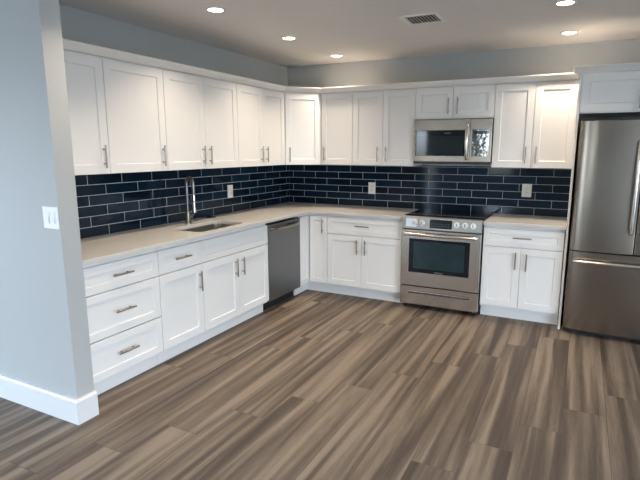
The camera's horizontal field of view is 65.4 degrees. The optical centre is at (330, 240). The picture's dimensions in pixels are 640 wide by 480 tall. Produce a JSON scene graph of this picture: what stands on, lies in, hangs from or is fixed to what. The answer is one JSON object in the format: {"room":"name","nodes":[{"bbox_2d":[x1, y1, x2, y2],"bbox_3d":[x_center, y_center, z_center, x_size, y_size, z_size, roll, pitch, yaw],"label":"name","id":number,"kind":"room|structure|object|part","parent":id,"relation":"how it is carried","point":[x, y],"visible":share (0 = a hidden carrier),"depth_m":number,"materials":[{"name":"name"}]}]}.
{"room":"kitchen","nodes":[
{"label":"kitchen","id":0,"kind":"room"},
{"bbox_2d":[0,0,98,424],"bbox_3d":[-3.316,-0.365,3.610,4.265,2.505,0.137,5,12,26],"label":"wall","id":1,"kind":"structure","parent":0,"point":[45,340],"depth_m":2.77,"materials":[{"name":"grey paint"}]},
{"bbox_2d":[42,206,59,229],"bbox_3d":[-1.510,-0.125,2.682,0.124,0.120,0.011,5,12,26],"label":"light switch","id":2,"kind":"object","parent":1,"relation":"attached to","point":[50,214],"visible":1,"depth_m":2.68,"materials":[{"name":"white plastic"}]},
{"bbox_2d":[59,4,287,85],"bbox_3d":[-1.343,-0.548,4.622,0.120,2.505,3.464,5,12,26],"label":"wall","id":3,"kind":"structure","parent":0,"point":[78,25],"depth_m":4.12,"materials":[{"name":"grey paint"}]},
{"bbox_2d":[63,50,110,174],"bbox_3d":[-1.758,-0.805,3.163,0.354,0.767,0.557,5,12,26],"label":"upper cabinet","id":4,"kind":"object","parent":3,"relation":"attached to","point":[84,72],"visible":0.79,"depth_m":3.23,"materials":[{"name":"white paint"}]},
{"bbox_3d":[-1.514,-0.567,3.343,0.036,0.155,0.012,5,12,26],"label":"handle","id":5,"kind":"part","parent":4,"relation":"part of","materials":[{"name":"silver metal"}]},
{"bbox_2d":[100,57,167,173],"bbox_3d":[-1.514,-0.893,3.645,0.354,0.767,0.534,5,12,26],"label":"upper cabinet","id":6,"kind":"object","parent":3,"relation":"attached to","point":[133,92],"visible":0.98,"depth_m":3.56,"materials":[{"name":"white paint"}]},
{"bbox_3d":[-1.275,-0.653,3.814,0.036,0.155,0.012,5,12,26],"label":"handle","id":7,"kind":"part","parent":6,"relation":"part of","materials":[{"name":"silver metal"}]},
{"bbox_2d":[75,165,289,238],"bbox_3d":[-1.284,-0.439,4.614,0.009,0.475,3.462,5,12,26],"label":"tile backsplash","id":8,"kind":"structure","parent":3,"relation":"attached to","point":[115,202],"depth_m":4.32,"materials":[{"name":"blue tile"}]},
{"bbox_2d":[227,185,232,197],"bbox_3d":[-1.029,-0.510,5.102,0.009,0.128,0.084,5,12,26],"label":"wall outlet","id":9,"kind":"object","parent":8,"relation":"attached to","point":[229,187],"visible":1,"depth_m":5.10,"materials":[{"name":"white plastic"}]},
{"bbox_2d":[160,68,238,170],"bbox_3d":[-1.191,-1.010,4.281,0.354,0.767,0.908,5,12,26],"label":"upper cabinet","id":10,"kind":"object","parent":3,"relation":"attached to","point":[201,123],"visible":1,"depth_m":4.17,"materials":[{"name":"white paint"}]},
{"bbox_3d":[-1.176,-0.957,4.024,0.020,0.751,0.448,5,12,26],"label":"door","id":11,"kind":"part","parent":10,"relation":"part of","materials":[{"name":"white paint"}]},
{"bbox_3d":[-1.033,-0.741,4.292,0.036,0.155,0.012,5,12,26],"label":"handle","id":12,"kind":"part","parent":10,"relation":"part of","materials":[{"name":"silver metal"}]},
{"bbox_3d":[-0.974,-1.030,4.424,0.020,0.751,0.453,5,12,26],"label":"door","id":13,"kind":"part","parent":10,"relation":"part of","materials":[{"name":"white paint"}]},
{"bbox_2d":[235,83,284,166],"bbox_3d":[-0.805,-1.150,5.044,0.354,0.767,0.820,5,12,26],"label":"upper cabinet","id":14,"kind":"object","parent":3,"relation":"attached to","point":[260,111],"visible":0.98,"depth_m":4.95,"materials":[{"name":"white paint"}]},
{"bbox_3d":[-0.779,-1.101,4.809,0.020,0.751,0.411,5,12,26],"label":"door","id":15,"kind":"part","parent":14,"relation":"part of","materials":[{"name":"white paint"}]},
{"bbox_3d":[-0.596,-1.167,5.170,0.020,0.751,0.402,5,12,26],"label":"door","id":16,"kind":"part","parent":14,"relation":"part of","materials":[{"name":"white paint"}]},
{"bbox_2d":[282,92,321,164],"bbox_3d":[-0.372,-1.254,5.615,0.612,0.767,0.602,5,12,26],"label":"upper cabinet","id":17,"kind":"object","parent":3,"relation":"attached to","point":[302,111],"visible":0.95,"depth_m":5.41,"materials":[{"name":"white paint"}]},
{"bbox_2d":[62,38,578,92],"bbox_3d":[0.186,-1.291,3.555,2.828,0.050,3.138,5,12,26],"label":"crown molding","id":18,"kind":"structure","parent":17,"relation":"attached to","point":[70,45],"depth_m":4.44,"materials":[{"name":"white paint"}]},
{"bbox_2d":[0,289,639,479],"bbox_3d":[-1.071,1.247,1.954,10.240,0.060,8.740,5,12,26],"label":"floor","id":19,"kind":"structure","parent":0,"point":[313,385],"depth_m":3.02,"materials":[{"name":"wood"}]},
{"bbox_2d":[83,249,162,394],"bbox_3d":[-1.607,0.508,3.372,0.657,0.877,0.641,5,12,26],"label":"base cabinet","id":20,"kind":"object","parent":19,"relation":"on","point":[122,293],"visible":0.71,"depth_m":3.25,"materials":[{"name":"white paint"}]},
{"bbox_3d":[-1.353,0.208,3.189,0.020,0.170,0.638,5,12,26],"label":"drawer","id":21,"kind":"part","parent":20,"relation":"part of","materials":[{"name":"white paint"}]},
{"bbox_3d":[-1.354,0.441,3.232,0.020,0.287,0.638,5,12,26],"label":"drawer","id":22,"kind":"part","parent":20,"relation":"part of","materials":[{"name":"white paint"}]},
{"bbox_3d":[-1.327,0.207,3.179,0.036,0.012,0.155,5,12,26],"label":"handle","id":23,"kind":"part","parent":20,"relation":"part of","materials":[{"name":"silver metal"}]},
{"bbox_3d":[-1.354,0.715,3.282,0.020,0.256,0.638,5,12,26],"label":"drawer","id":24,"kind":"part","parent":20,"relation":"part of","materials":[{"name":"white paint"}]},
{"bbox_3d":[-1.327,0.439,3.221,0.036,0.012,0.155,5,12,26],"label":"handle","id":25,"kind":"part","parent":20,"relation":"part of","materials":[{"name":"silver metal"}]},
{"bbox_3d":[-1.328,0.713,3.272,0.036,0.012,0.155,5,12,26],"label":"handle","id":26,"kind":"part","parent":20,"relation":"part of","materials":[{"name":"silver metal"}]},
{"bbox_2d":[81,202,418,265],"bbox_3d":[-0.536,-0.122,4.293,1.682,0.030,3.462,5,12,26],"label":"countertop","id":27,"kind":"structure","parent":20,"relation":"on","point":[101,248],"depth_m":4.21,"materials":[{"name":"beige stone"}]},
{"bbox_2d":[185,176,196,223],"bbox_3d":[-1.216,-0.356,4.329,0.144,0.415,0.078,8,13,37],"label":"kitchen faucet","id":28,"kind":"object","parent":27,"relation":"on","point":[188,216],"visible":1,"depth_m":4.31,"materials":[{"name":"silver metal"}]},
{"bbox_2d":[180,224,231,231],"bbox_3d":[-1.042,0.005,4.282,0.381,0.212,0.649,5,12,26],"label":"sink","id":29,"kind":"object","parent":27,"relation":"in","point":[211,226],"visible":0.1,"depth_m":4.50,"materials":[{"name":"silver metal"}]},
{"bbox_2d":[155,239,204,364],"bbox_3d":[-1.363,0.420,3.853,0.657,0.877,0.445,5,12,26],"label":"base cabinet","id":30,"kind":"object","parent":19,"relation":"on","point":[180,272],"visible":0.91,"depth_m":3.71,"materials":[{"name":"white paint"}]},
{"bbox_3d":[-1.110,0.120,3.670,0.020,0.170,0.442,5,12,26],"label":"drawer","id":31,"kind":"part","parent":30,"relation":"part of","materials":[{"name":"white paint"}]},
{"bbox_3d":[-1.111,0.482,3.736,0.020,0.551,0.442,5,12,26],"label":"door","id":32,"kind":"part","parent":30,"relation":"part of","materials":[{"name":"white paint"}]},
{"bbox_3d":[-1.085,0.118,3.657,0.036,0.012,0.155,5,12,26],"label":"handle","id":33,"kind":"part","parent":30,"relation":"part of","materials":[{"name":"silver metal"}]},
{"bbox_3d":[-1.004,0.309,3.857,0.036,0.155,0.012,5,12,26],"label":"handle","id":34,"kind":"part","parent":30,"relation":"part of","materials":[{"name":"silver metal"}]},
{"bbox_2d":[199,224,268,343],"bbox_3d":[-1.059,0.310,4.454,0.657,0.877,0.917,5,12,26],"label":"base cabinet","id":35,"kind":"object","parent":19,"relation":"on","point":[234,263],"visible":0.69,"depth_m":4.27,"materials":[{"name":"white paint"}]},
{"bbox_3d":[-0.908,0.409,4.136,0.020,0.551,0.456,5,12,26],"label":"door","id":36,"kind":"part","parent":35,"relation":"part of","materials":[{"name":"white paint"}]},
{"bbox_3d":[-0.806,0.010,4.271,0.020,0.170,0.914,5,12,26],"label":"drawer","id":37,"kind":"part","parent":35,"relation":"part of","materials":[{"name":"white paint"}]},
{"bbox_3d":[-0.802,0.228,4.256,0.036,0.155,0.012,5,12,26],"label":"handle","id":38,"kind":"part","parent":35,"relation":"part of","materials":[{"name":"silver metal"}]},
{"bbox_3d":[-0.760,0.215,4.339,0.036,0.155,0.012,5,12,26],"label":"handle","id":39,"kind":"part","parent":35,"relation":"part of","materials":[{"name":"silver metal"}]},
{"bbox_3d":[-0.704,0.335,4.540,0.020,0.551,0.454,5,12,26],"label":"door","id":40,"kind":"part","parent":35,"relation":"part of","materials":[{"name":"white paint"}]},
{"bbox_2d":[263,217,299,309],"bbox_3d":[-0.702,0.196,5.116,0.657,0.860,0.595,5,12,26],"label":"dishwasher","id":41,"kind":"object","parent":19,"relation":"on","point":[283,243],"visible":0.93,"depth_m":4.96,"materials":[{"name":"grey metal"}]},
{"bbox_3d":[-0.542,0.579,5.105,0.015,0.110,0.591,5,12,26],"label":"kick plate","id":42,"kind":"part","parent":41,"relation":"part of","materials":[{"name":"black plastic"}]},
{"bbox_3d":[-0.434,-0.148,4.917,0.060,0.032,0.518,5,12,26],"label":"handle","id":43,"kind":"part","parent":41,"relation":"part of","materials":[{"name":"metal"}]},
{"bbox_2d":[293,213,329,294],"bbox_3d":[-0.322,0.080,5.712,0.836,0.877,0.818,5,12,26],"label":"base cabinet","id":44,"kind":"object","parent":19,"relation":"on","point":[313,227],"visible":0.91,"depth_m":5.38,"materials":[{"name":"white paint"}]},
{"bbox_3d":[-0.288,0.097,5.344,0.020,0.729,0.192,5,12,26],"label":"door","id":45,"kind":"part","parent":44,"relation":"part of","materials":[{"name":"white paint"}]},
{"bbox_3d":[-0.132,0.089,5.389,0.208,0.729,0.020,5,12,26],"label":"door","id":46,"kind":"part","parent":44,"relation":"part of","materials":[{"name":"white paint"}]},
{"bbox_2d":[327,214,402,302],"bbox_3d":[0.463,0.135,5.416,0.832,0.877,0.657,5,12,26],"label":"base cabinet","id":47,"kind":"object","parent":19,"relation":"on","point":[364,253],"visible":0.87,"depth_m":5.16,"materials":[{"name":"white paint"}]},
{"bbox_3d":[0.142,0.205,5.271,0.392,0.545,0.020,5,12,26],"label":"door","id":48,"kind":"part","parent":47,"relation":"part of","materials":[{"name":"white paint"}]},
{"bbox_3d":[0.338,-0.140,5.109,0.829,0.176,0.020,5,12,26],"label":"drawer","id":49,"kind":"part","parent":47,"relation":"part of","materials":[{"name":"white paint"}]},
{"bbox_3d":[0.514,0.239,5.089,0.433,0.545,0.020,5,12,26],"label":"door","id":50,"kind":"part","parent":47,"relation":"part of","materials":[{"name":"white paint"}]},
{"bbox_2d":[400,208,492,314],"bbox_3d":[1.166,0.186,5.027,0.760,0.921,0.728,5,12,26],"label":"electric range","id":51,"kind":"object","parent":19,"relation":"on","point":[442,250],"visible":0.99,"depth_m":4.75,"materials":[{"name":"grey metal"}]},
{"bbox_3d":[1.038,0.550,4.833,0.760,0.182,0.041,5,12,26],"label":"storage drawer","id":52,"kind":"part","parent":51,"relation":"part of","materials":[{"name":"metal"}]},
{"bbox_3d":[1.038,0.181,4.765,0.760,0.554,0.041,5,12,26],"label":"oven door","id":53,"kind":"part","parent":51,"relation":"part of","materials":[{"name":"metal"}]},
{"bbox_3d":[1.017,-0.046,4.679,0.715,0.033,0.057,5,12,26],"label":"door handle","id":54,"kind":"part","parent":51,"relation":"part of","materials":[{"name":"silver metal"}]},
{"bbox_3d":[1.038,-0.161,4.700,0.760,0.121,0.050,5,12,26],"label":"control panel","id":55,"kind":"part","parent":51,"relation":"part of","materials":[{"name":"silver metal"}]},
{"bbox_2d":[405,208,492,220],"bbox_3d":[1.188,-0.267,4.987,0.752,0.016,0.633,5,12,26],"label":"cooktop","id":56,"kind":"object","parent":51,"relation":"in","point":[431,213],"depth_m":4.92,"materials":[{"name":"black glass"}]},
{"bbox_2d":[480,225,565,324],"bbox_3d":[1.833,0.261,4.745,0.676,0.877,0.657,5,12,26],"label":"base cabinet","id":57,"kind":"object","parent":19,"relation":"on","point":[522,267],"visible":0.98,"depth_m":4.49,"materials":[{"name":"white paint"}]},
{"bbox_3d":[1.554,0.328,4.579,0.330,0.558,0.020,5,12,26],"label":"door","id":58,"kind":"part","parent":57,"relation":"part of","materials":[{"name":"white paint"}]},
{"bbox_3d":[1.708,-0.021,4.437,0.673,0.163,0.020,5,12,26],"label":"drawer","id":59,"kind":"part","parent":57,"relation":"part of","materials":[{"name":"white paint"}]},
{"bbox_2d":[483,213,566,229],"bbox_3d":[1.840,-0.188,4.674,0.684,0.030,0.650,5,12,26],"label":"countertop","id":60,"kind":"structure","parent":57,"relation":"on","point":[529,221],"depth_m":4.53,"materials":[{"name":"beige stone"}]},
{"bbox_3d":[1.857,0.355,4.430,0.339,0.558,0.020,5,12,26],"label":"door","id":61,"kind":"part","parent":57,"relation":"part of","materials":[{"name":"white paint"}]},
{"bbox_2d":[557,62,639,328],"bbox_3d":[2.575,-0.319,4.237,1.089,2.202,0.721,5,12,26],"label":"tall cabinet","id":62,"kind":"object","parent":19,"relation":"on","point":[611,93],"visible":1,"depth_m":3.95,"materials":[{"name":"white paint"}]},
{"bbox_3d":[2.152,-0.337,4.477,0.019,2.152,0.671,5,12,26],"label":"panel","id":63,"kind":"part","parent":62,"relation":"part of","materials":[{"name":"white paint"}]},
{"bbox_3d":[2.572,-1.375,4.034,1.089,0.050,0.702,5,12,26],"label":"crown","id":64,"kind":"part","parent":62,"relation":"part of","materials":[{"name":"white paint"}]},
{"bbox_3d":[2.231,-1.173,3.915,0.470,0.296,0.020,5,12,26],"label":"door","id":65,"kind":"part","parent":62,"relation":"part of","materials":[{"name":"white paint"}]},
{"bbox_2d":[563,120,639,340],"bbox_3d":[2.542,-0.099,4.205,0.916,1.783,0.800,5,12,26],"label":"refrigerator","id":66,"kind":"object","parent":19,"relation":"on","point":[602,296],"visible":1,"depth_m":4.00,"materials":[{"name":"grey metal"}]},
{"bbox_3d":[2.410,0.446,4.037,0.916,0.672,0.086,5,12,26],"label":"freezer drawer","id":67,"kind":"part","parent":66,"relation":"part of","materials":[{"name":"metal"}]},
{"bbox_3d":[2.205,-0.427,3.981,0.456,1.043,0.086,5,12,26],"label":"door","id":68,"kind":"part","parent":66,"relation":"part of","materials":[{"name":"metal"}]},
{"bbox_3d":[2.384,0.200,3.938,0.866,0.033,0.085,5,12,26],"label":"handle","id":69,"kind":"part","parent":66,"relation":"part of","materials":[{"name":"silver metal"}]},
{"bbox_3d":[2.349,-0.406,3.834,0.032,0.748,0.073,5,12,26],"label":"handle","id":70,"kind":"part","parent":66,"relation":"part of","materials":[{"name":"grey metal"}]},
{"bbox_3d":[2.617,-0.389,3.779,0.456,1.043,0.086,5,12,26],"label":"door","id":71,"kind":"part","parent":66,"relation":"part of","materials":[{"name":"metal"}]},
{"bbox_2d":[59,0,639,66],"bbox_3d":[-1.067,-1.285,1.488,10.240,0.080,8.740,5,12,26],"label":"ceiling","id":72,"kind":"structure","parent":0,"point":[356,30],"depth_m":3.86,"materials":[{"name":"white paint"}]},
{"bbox_2d":[205,7,225,12],"bbox_3d":[-0.800,-1.604,3.458,0.140,0.006,0.140,5,12,26],"label":"recessed light","id":73,"kind":"object","parent":72,"relation":"in","point":[209,9],"visible":1,"depth_m":3.44,"materials":[{"name":"white"}]},
{"bbox_2d":[281,36,296,39],"bbox_3d":[-0.366,-1.765,4.337,0.140,0.006,0.140,5,12,26],"label":"recessed light","id":74,"kind":"object","parent":72,"relation":"in","point":[284,37],"visible":1,"depth_m":4.33,"materials":[{"name":"white"}]},
{"bbox_2d":[398,12,447,25],"bbox_3d":[0.682,-1.640,3.689,0.300,0.012,0.284,5,12,26],"label":"ceiling vent","id":75,"kind":"object","parent":72,"relation":"in","point":[433,17],"visible":1,"depth_m":3.68,"materials":[{"name":"white metal"}]},
{"bbox_2d":[554,0,576,5],"bbox_3d":[1.546,-1.567,3.281,0.140,0.006,0.140,5,12,26],"label":"recessed light","id":76,"kind":"object","parent":72,"relation":"in","point":[562,2],"visible":1,"depth_m":3.27,"materials":[{"name":"white"}]},
{"bbox_2d":[560,31,578,34],"bbox_3d":[1.974,-1.721,4.120,0.140,0.006,0.140,5,12,26],"label":"recessed light","id":77,"kind":"object","parent":72,"relation":"in","point":[565,32],"visible":1,"depth_m":4.11,"materials":[{"name":"white"}]},
{"bbox_2d":[287,38,639,307],"bbox_3d":[2.419,-0.566,4.750,6.740,2.505,0.120,5,12,26],"label":"wall","id":78,"kind":"structure","parent":0,"point":[554,59],"depth_m":4.95,"materials":[{"name":"grey paint"}]},
{"bbox_2d":[321,92,353,164],"bbox_3d":[0.125,-1.234,5.508,0.373,0.767,0.354,5,12,26],"label":"upper cabinet","id":79,"kind":"object","parent":78,"relation":"attached to","point":[336,108],"visible":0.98,"depth_m":5.39,"materials":[{"name":"white paint"}]},
{"bbox_2d":[352,88,421,165],"bbox_3d":[0.600,-1.190,5.276,0.683,0.767,0.354,5,12,26],"label":"upper cabinet","id":80,"kind":"object","parent":78,"relation":"attached to","point":[383,120],"visible":0.98,"depth_m":5.15,"materials":[{"name":"white paint"}]},
{"bbox_3d":[0.388,-1.177,5.237,0.338,0.751,0.020,5,12,26],"label":"door","id":81,"kind":"part","parent":80,"relation":"part of","materials":[{"name":"white paint"}]},
{"bbox_3d":[0.694,-1.149,5.087,0.339,0.751,0.020,5,12,26],"label":"door","id":82,"kind":"part","parent":80,"relation":"part of","materials":[{"name":"white paint"}]},
{"bbox_2d":[289,165,570,216],"bbox_3d":[0.889,-0.589,5.446,3.128,0.475,0.009,5,12,26],"label":"tile backsplash","id":83,"kind":"structure","parent":78,"relation":"attached to","point":[497,190],"depth_m":5.32,"materials":[{"name":"blue tile"}]},
{"bbox_2d":[368,182,375,193],"bbox_3d":[0.465,-0.600,5.649,0.086,0.130,0.009,5,12,26],"label":"wall outlet","id":84,"kind":"object","parent":83,"relation":"attached to","point":[371,185],"visible":1,"depth_m":5.65,"materials":[{"name":"white plastic"}]},
{"bbox_2d":[521,184,531,196],"bbox_3d":[1.936,-0.500,4.923,0.090,0.130,0.009,5,12,26],"label":"wall outlet","id":85,"kind":"object","parent":83,"relation":"attached to","point":[526,188],"visible":1,"depth_m":4.92,"materials":[{"name":"white plastic"}]},
{"bbox_2d":[415,84,495,119],"bbox_3d":[1.248,-1.357,4.917,0.759,0.307,0.354,5,12,26],"label":"upper cabinet","id":86,"kind":"object","parent":78,"relation":"attached to","point":[467,101],"visible":0.97,"depth_m":4.78,"materials":[{"name":"white paint"}]},
{"bbox_3d":[1.016,-1.346,4.888,0.369,0.291,0.020,5,12,26],"label":"door","id":87,"kind":"part","parent":86,"relation":"part of","materials":[{"name":"white paint"}]},
{"bbox_2d":[413,118,493,164],"bbox_3d":[1.234,-0.986,4.959,0.752,0.434,0.410,5,12,26],"label":"microwave","id":88,"kind":"object","parent":86,"relation":"attached to","point":[468,140],"visible":0.97,"depth_m":4.81,"materials":[{"name":"grey metal"}]},
{"bbox_3d":[1.064,-0.958,4.874,0.490,0.247,0.002,5,12,26],"label":"door glass","id":89,"kind":"part","parent":88,"relation":"part of","materials":[{"name":"black glass"}]},
{"bbox_3d":[1.078,-0.982,4.874,0.548,0.405,0.017,5,12,26],"label":"door","id":90,"kind":"part","parent":88,"relation":"part of","materials":[{"name":"metal"}]},
{"bbox_3d":[1.292,-0.950,4.737,0.034,0.360,0.059,5,12,26],"label":"handle","id":91,"kind":"part","parent":88,"relation":"part of","materials":[{"name":"silver metal"}]},
{"bbox_3d":[1.410,-0.927,4.705,0.156,0.253,0.002,5,12,26],"label":"touch panel","id":92,"kind":"part","parent":88,"relation":"part of","materials":[{"name":"grey mirror"}]},
{"bbox_3d":[1.416,-0.951,4.709,0.201,0.405,0.017,5,12,26],"label":"control panel","id":93,"kind":"part","parent":88,"relation":"part of","materials":[{"name":"metal"}]},
{"bbox_3d":[1.356,-1.315,4.721,0.383,0.291,0.020,5,12,26],"label":"door","id":94,"kind":"part","parent":86,"relation":"part of","materials":[{"name":"white paint"}]},
{"bbox_2d":[491,79,578,168],"bbox_3d":[1.898,-1.072,4.640,0.692,0.767,0.354,5,12,26],"label":"upper cabinet","id":95,"kind":"object","parent":78,"relation":"attached to","point":[534,122],"visible":0.99,"depth_m":4.51,"materials":[{"name":"white paint"}]},
{"bbox_3d":[1.685,-1.059,4.602,0.344,0.751,0.020,5,12,26],"label":"door","id":96,"kind":"part","parent":95,"relation":"part of","materials":[{"name":"white paint"}]},
{"bbox_3d":[1.996,-1.030,4.450,0.342,0.751,0.020,5,12,26],"label":"door","id":97,"kind":"part","parent":95,"relation":"part of","materials":[{"name":"white paint"}]}
]}

